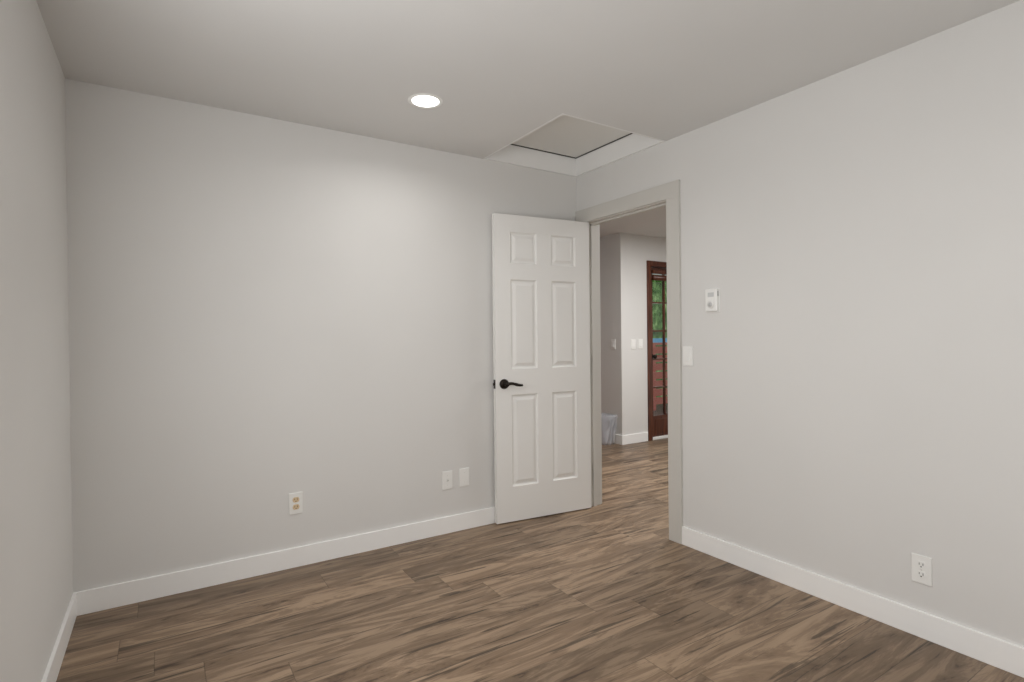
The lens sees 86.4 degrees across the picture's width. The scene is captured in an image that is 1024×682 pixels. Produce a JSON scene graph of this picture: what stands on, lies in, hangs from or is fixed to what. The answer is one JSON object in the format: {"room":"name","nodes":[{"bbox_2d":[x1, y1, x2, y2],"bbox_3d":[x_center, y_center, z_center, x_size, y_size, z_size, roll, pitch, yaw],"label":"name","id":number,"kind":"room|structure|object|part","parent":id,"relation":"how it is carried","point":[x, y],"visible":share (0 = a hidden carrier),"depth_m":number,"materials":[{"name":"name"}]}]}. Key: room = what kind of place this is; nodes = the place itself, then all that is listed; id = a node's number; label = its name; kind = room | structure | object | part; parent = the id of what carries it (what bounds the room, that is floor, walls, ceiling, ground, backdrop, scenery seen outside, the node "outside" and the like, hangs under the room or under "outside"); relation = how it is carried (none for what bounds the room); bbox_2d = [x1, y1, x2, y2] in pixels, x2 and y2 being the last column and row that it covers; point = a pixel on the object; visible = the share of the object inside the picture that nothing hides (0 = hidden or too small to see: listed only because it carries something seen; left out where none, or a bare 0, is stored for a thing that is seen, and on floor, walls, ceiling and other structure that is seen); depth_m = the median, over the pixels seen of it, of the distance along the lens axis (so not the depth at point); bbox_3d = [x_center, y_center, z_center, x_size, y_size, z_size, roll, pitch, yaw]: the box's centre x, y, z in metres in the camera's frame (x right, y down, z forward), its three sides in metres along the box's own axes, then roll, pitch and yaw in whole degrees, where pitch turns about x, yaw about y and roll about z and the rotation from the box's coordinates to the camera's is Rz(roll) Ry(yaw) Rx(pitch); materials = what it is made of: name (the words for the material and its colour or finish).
{"room":"empty bedroom","nodes":[
{"label":"empty bedroom","id":0,"kind":"room"},
{"bbox_2d":[0,0,72,681],"bbox_3d":[-0.987,-0.119,0.779,0.115,2.702,3.865,-1,0,-33],"label":"wall","id":1,"kind":"structure","parent":0,"point":[36,574],"depth_m":1.75,"materials":[{"name":"paint"}]},
{"bbox_2d":[41,591,80,681],"bbox_3d":[-0.950,1.179,0.870,0.015,0.105,3.750,-1,0,-33],"label":"baseboard","id":2,"kind":"structure","parent":1,"relation":"attached to","point":[53,667],"depth_m":2.12,"materials":[{"name":"white wood"}]},
{"bbox_2d":[65,78,576,592],"bbox_3d":[-0.779,-0.137,3.274,3.154,2.702,0.115,-1,0,-33],"label":"wall","id":3,"kind":"structure","parent":0,"point":[267,316],"depth_m":2.87,"materials":[{"name":"paint"}]},
{"bbox_2d":[81,507,494,614],"bbox_3d":[-0.718,1.162,3.236,2.894,0.105,0.014,-1,0,-33],"label":"baseboard","id":4,"kind":"structure","parent":3,"relation":"attached to","point":[144,589],"depth_m":2.87,"materials":[{"name":"white wood"}]},
{"bbox_2d":[289,492,302,514],"bbox_3d":[-1.169,0.877,2.951,0.070,0.114,0.008,-1,0,-33],"label":"outlet","id":5,"kind":"object","parent":3,"relation":"attached to","point":[295,503],"visible":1,"depth_m":2.95,"materials":[{"name":"white plastic"}]},
{"bbox_2d":[442,471,451,489],"bbox_3d":[-0.406,0.878,3.436,0.070,0.114,0.013,-1,0,-33],"label":"outlet plate","id":6,"kind":"object","parent":3,"relation":"attached to","point":[446,479],"visible":1,"depth_m":3.43,"materials":[{"name":"white plastic"}]},
{"bbox_2d":[459,468,468,486],"bbox_3d":[-0.306,0.874,3.504,0.070,0.114,0.006,-1,0,-33],"label":"electrical outlet plate","id":7,"kind":"object","parent":3,"relation":"attached to","point":[463,476],"visible":1,"depth_m":3.50,"materials":[{"name":"white plastic"}]},
{"bbox_2d":[36,0,1019,158],"bbox_3d":[0.250,-1.338,1.638,2.924,0.300,3.750,-1,0,-33],"label":"ceiling","id":8,"kind":"structure","parent":0,"point":[494,75],"depth_m":2.27,"materials":[{"name":"paint"}]},
{"bbox_2d":[408,93,442,108],"bbox_3d":[-0.428,-1.186,2.701,0.172,0.004,0.172,-1,0,-33],"label":"recessed light","id":9,"kind":"object","parent":8,"relation":"in","point":[425,101],"visible":1,"depth_m":2.70,"materials":[{"name":"white"}]},
{"bbox_2d":[512,115,629,157],"bbox_3d":[0.367,-1.341,3.435,0.780,0.018,0.840,-1,0,-33],"label":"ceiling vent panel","id":10,"kind":"object","parent":8,"relation":"attached to","point":[568,136],"visible":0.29,"depth_m":3.56,"materials":[{"name":"white paint"}]},
{"bbox_2d":[510,133,632,158],"bbox_3d":[0.367,-1.343,3.435,0.788,0.034,0.848,-1,0,-33],"label":"frame","id":11,"kind":"object","parent":8,"relation":"attached to","point":[570,156],"visible":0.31,"depth_m":3.78,"materials":[{"name":"grey"}]},
{"bbox_2d":[483,113,665,176],"bbox_3d":[0.368,-1.263,3.435,0.790,0.127,0.850,-1,0,-33],"label":"trim","id":12,"kind":"structure","parent":8,"relation":"attached to","point":[627,146],"depth_m":3.72,"materials":[{"name":"white wood"}]},
{"bbox_2d":[56,438,1023,681],"bbox_3d":[0.908,1.243,4.008,6.754,0.100,7.265,-1,0,-33],"label":"floor","id":13,"kind":"structure","parent":0,"point":[617,585],"depth_m":2.36,"materials":[{"name":"brown wood"}]},
{"bbox_2d":[601,413,616,445],"bbox_3d":[1.052,1.012,6.299,0.187,0.331,0.301,-1,0,-33],"label":"plastic bag","id":14,"kind":"object","parent":13,"relation":"on","point":[604,431],"visible":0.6,"depth_m":6.25,"materials":[{"name":"white plastic"}]},
{"bbox_2d":[600,234,614,432],"bbox_3d":[0.720,-0.176,7.091,0.115,2.702,1.869,-1,0,-33],"label":"wall","id":15,"kind":"structure","parent":0,"point":[607,323],"depth_m":6.37,"materials":[{"name":"paint"}]},
{"bbox_2d":[602,433,623,444],"bbox_3d":[0.714,1.123,7.010,0.013,0.105,1.997,-1,0,-33],"label":"baseboard","id":16,"kind":"structure","parent":15,"relation":"attached to","point":[619,439],"depth_m":6.22,"materials":[{"name":"white wood"}]},
{"bbox_2d":[611,339,615,348],"bbox_3d":[1.165,0.039,6.283,0.010,0.114,0.070,-1,0,-33],"label":"light switch","id":17,"kind":"object","parent":15,"relation":"attached to","point":[613,343],"visible":1,"depth_m":6.28,"materials":[{"name":"white plastic"}]},
{"bbox_2d":[600,207,665,237],"bbox_3d":[2.130,-1.377,4.859,3.485,0.300,7.150,-1,0,-33],"label":"ceiling","id":18,"kind":"structure","parent":0,"point":[652,223],"depth_m":5.78,"materials":[{"name":"paint"}]},
{"bbox_2d":[613,233,666,434],"bbox_3d":[2.012,-0.187,6.740,1.915,2.702,0.115,-1,0,-33],"label":"wall","id":19,"kind":"structure","parent":0,"point":[633,253],"depth_m":6.27,"materials":[{"name":"paint"}]},
{"bbox_2d":[631,339,635,348],"bbox_3d":[1.398,0.037,6.272,0.070,0.114,0.010,-1,0,-33],"label":"light switch","id":20,"kind":"object","parent":19,"relation":"attached to","point":[633,343],"visible":1,"depth_m":6.27,"materials":[{"name":"white plastic"}]},
{"bbox_2d":[624,432,647,444],"bbox_3d":[1.429,1.121,6.291,0.383,0.105,0.015,-1,0,-33],"label":"baseboard","id":21,"kind":"structure","parent":19,"relation":"attached to","point":[630,438],"depth_m":6.28,"materials":[{"name":"white wood"}]},
{"bbox_2d":[638,339,642,348],"bbox_3d":[1.494,0.032,6.334,0.070,0.114,0.010,-1,0,-33],"label":"light switch","id":22,"kind":"object","parent":19,"relation":"attached to","point":[640,343],"visible":1,"depth_m":6.33,"materials":[{"name":"white plastic"}]},
{"bbox_2d":[646,260,667,440],"bbox_3d":[1.943,0.109,6.671,0.897,2.113,0.155,-1,0,-33],"label":"french door","id":23,"kind":"structure","parent":19,"relation":"in","point":[657,423],"depth_m":6.50,"materials":[{"name":"brown wood"}]},
{"bbox_3d":[1.682,0.184,6.454,0.060,0.060,0.070,-1,0,-33],"label":"knob","id":24,"kind":"part","parent":23,"relation":"part of","materials":[{"name":"black metal"}]},
{"bbox_2d":[653,435,667,439],"bbox_3d":[1.938,1.151,6.702,0.771,0.028,0.157,-1,0,-33],"label":"french door sill","id":25,"kind":"structure","parent":19,"relation":"attached to","point":[660,437],"depth_m":6.51,"materials":[{"name":"white"}]},
{"bbox_2d":[576,0,1023,646],"bbox_3d":[1.542,-0.155,2.464,0.115,2.702,3.750,-1,0,-33],"label":"wall","id":26,"kind":"structure","parent":0,"point":[852,376],"depth_m":2.35,"materials":[{"name":"paint"}]},
{"bbox_2d":[575,179,682,543],"bbox_3d":[0.793,0.124,3.642,0.149,2.144,0.948,-1,0,-33],"label":"door frame","id":27,"kind":"structure","parent":26,"relation":"attached to","point":[669,192],"depth_m":3.28,"materials":[{"name":"grey wood"}]},
{"bbox_2d":[492,213,591,523],"bbox_3d":[0.217,0.177,3.741,0.742,2.032,0.035,-1,0,-26],"label":"door","id":28,"kind":"structure","parent":27,"relation":"attached to","point":[541,354],"depth_m":3.71,"materials":[{"name":"white paint"}]},
{"bbox_2d":[493,379,522,388],"bbox_3d":[-0.040,0.283,3.614,0.185,0.066,0.151,-1,0,-26],"label":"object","id":29,"kind":"structure","parent":28,"relation":"attached to","point":[504,383],"depth_m":3.57,"materials":[{"name":"black metal"}]},
{"bbox_2d":[683,346,692,365],"bbox_3d":[1.020,0.087,3.170,0.010,0.114,0.070,-1,0,-33],"label":"light switch","id":30,"kind":"object","parent":26,"relation":"attached to","point":[687,355],"visible":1,"depth_m":3.17,"materials":[{"name":"white plastic"}]},
{"bbox_2d":[705,288,719,311],"bbox_3d":[1.104,-0.225,3.014,0.029,0.130,0.082,-1,0,-33],"label":"thermostat","id":31,"kind":"object","parent":26,"relation":"attached to","point":[712,300],"visible":1,"depth_m":3.00,"materials":[{"name":"white plastic"}]},
{"bbox_2d":[682,526,1023,677],"bbox_3d":[1.750,1.144,2.048,0.014,0.105,2.766,-1,0,-33],"label":"baseboard","id":32,"kind":"structure","parent":26,"relation":"attached to","point":[989,649],"depth_m":2.34,"materials":[{"name":"white wood"}]},
{"bbox_2d":[911,553,931,586],"bbox_3d":[1.652,0.922,2.202,0.008,0.114,0.070,-1,0,-33],"label":"outlet","id":33,"kind":"object","parent":26,"relation":"attached to","point":[921,566],"visible":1,"depth_m":2.20,"materials":[{"name":"white plastic"}]},
{"label":"outside","id":34,"kind":"structure","parent":0,"visible":0},
{"bbox_2d":[652,280,667,404],"bbox_3d":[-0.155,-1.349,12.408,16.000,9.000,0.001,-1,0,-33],"label":"trees","id":35,"kind":"object","parent":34,"point":[655,312],"depth_m":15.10,"materials":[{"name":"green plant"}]},
{"bbox_2d":[653,404,667,414],"bbox_3d":[2.033,1.208,8.117,6.000,0.095,2.185,-1,0,-33],"label":"deck","id":36,"kind":"object","parent":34,"point":[657,410],"depth_m":9.04,"materials":[{"name":"brown"}]},
{"bbox_2d":[653,342,667,410],"bbox_3d":[1.707,0.596,8.613,6.000,1.120,0.160,-1,0,-33],"label":"railing","id":37,"kind":"object","parent":36,"relation":"on","point":[657,377],"depth_m":9.01,"materials":[{"name":"red wood"}]},
{"bbox_2d":[653,338,666,342],"bbox_3d":[1.701,0.001,8.609,6.000,0.070,0.140,-1,0,-33],"label":"tarp","id":38,"kind":"object","parent":37,"relation":"on","point":[659,340],"depth_m":8.98,"materials":[{"name":"blue"}]}
]}

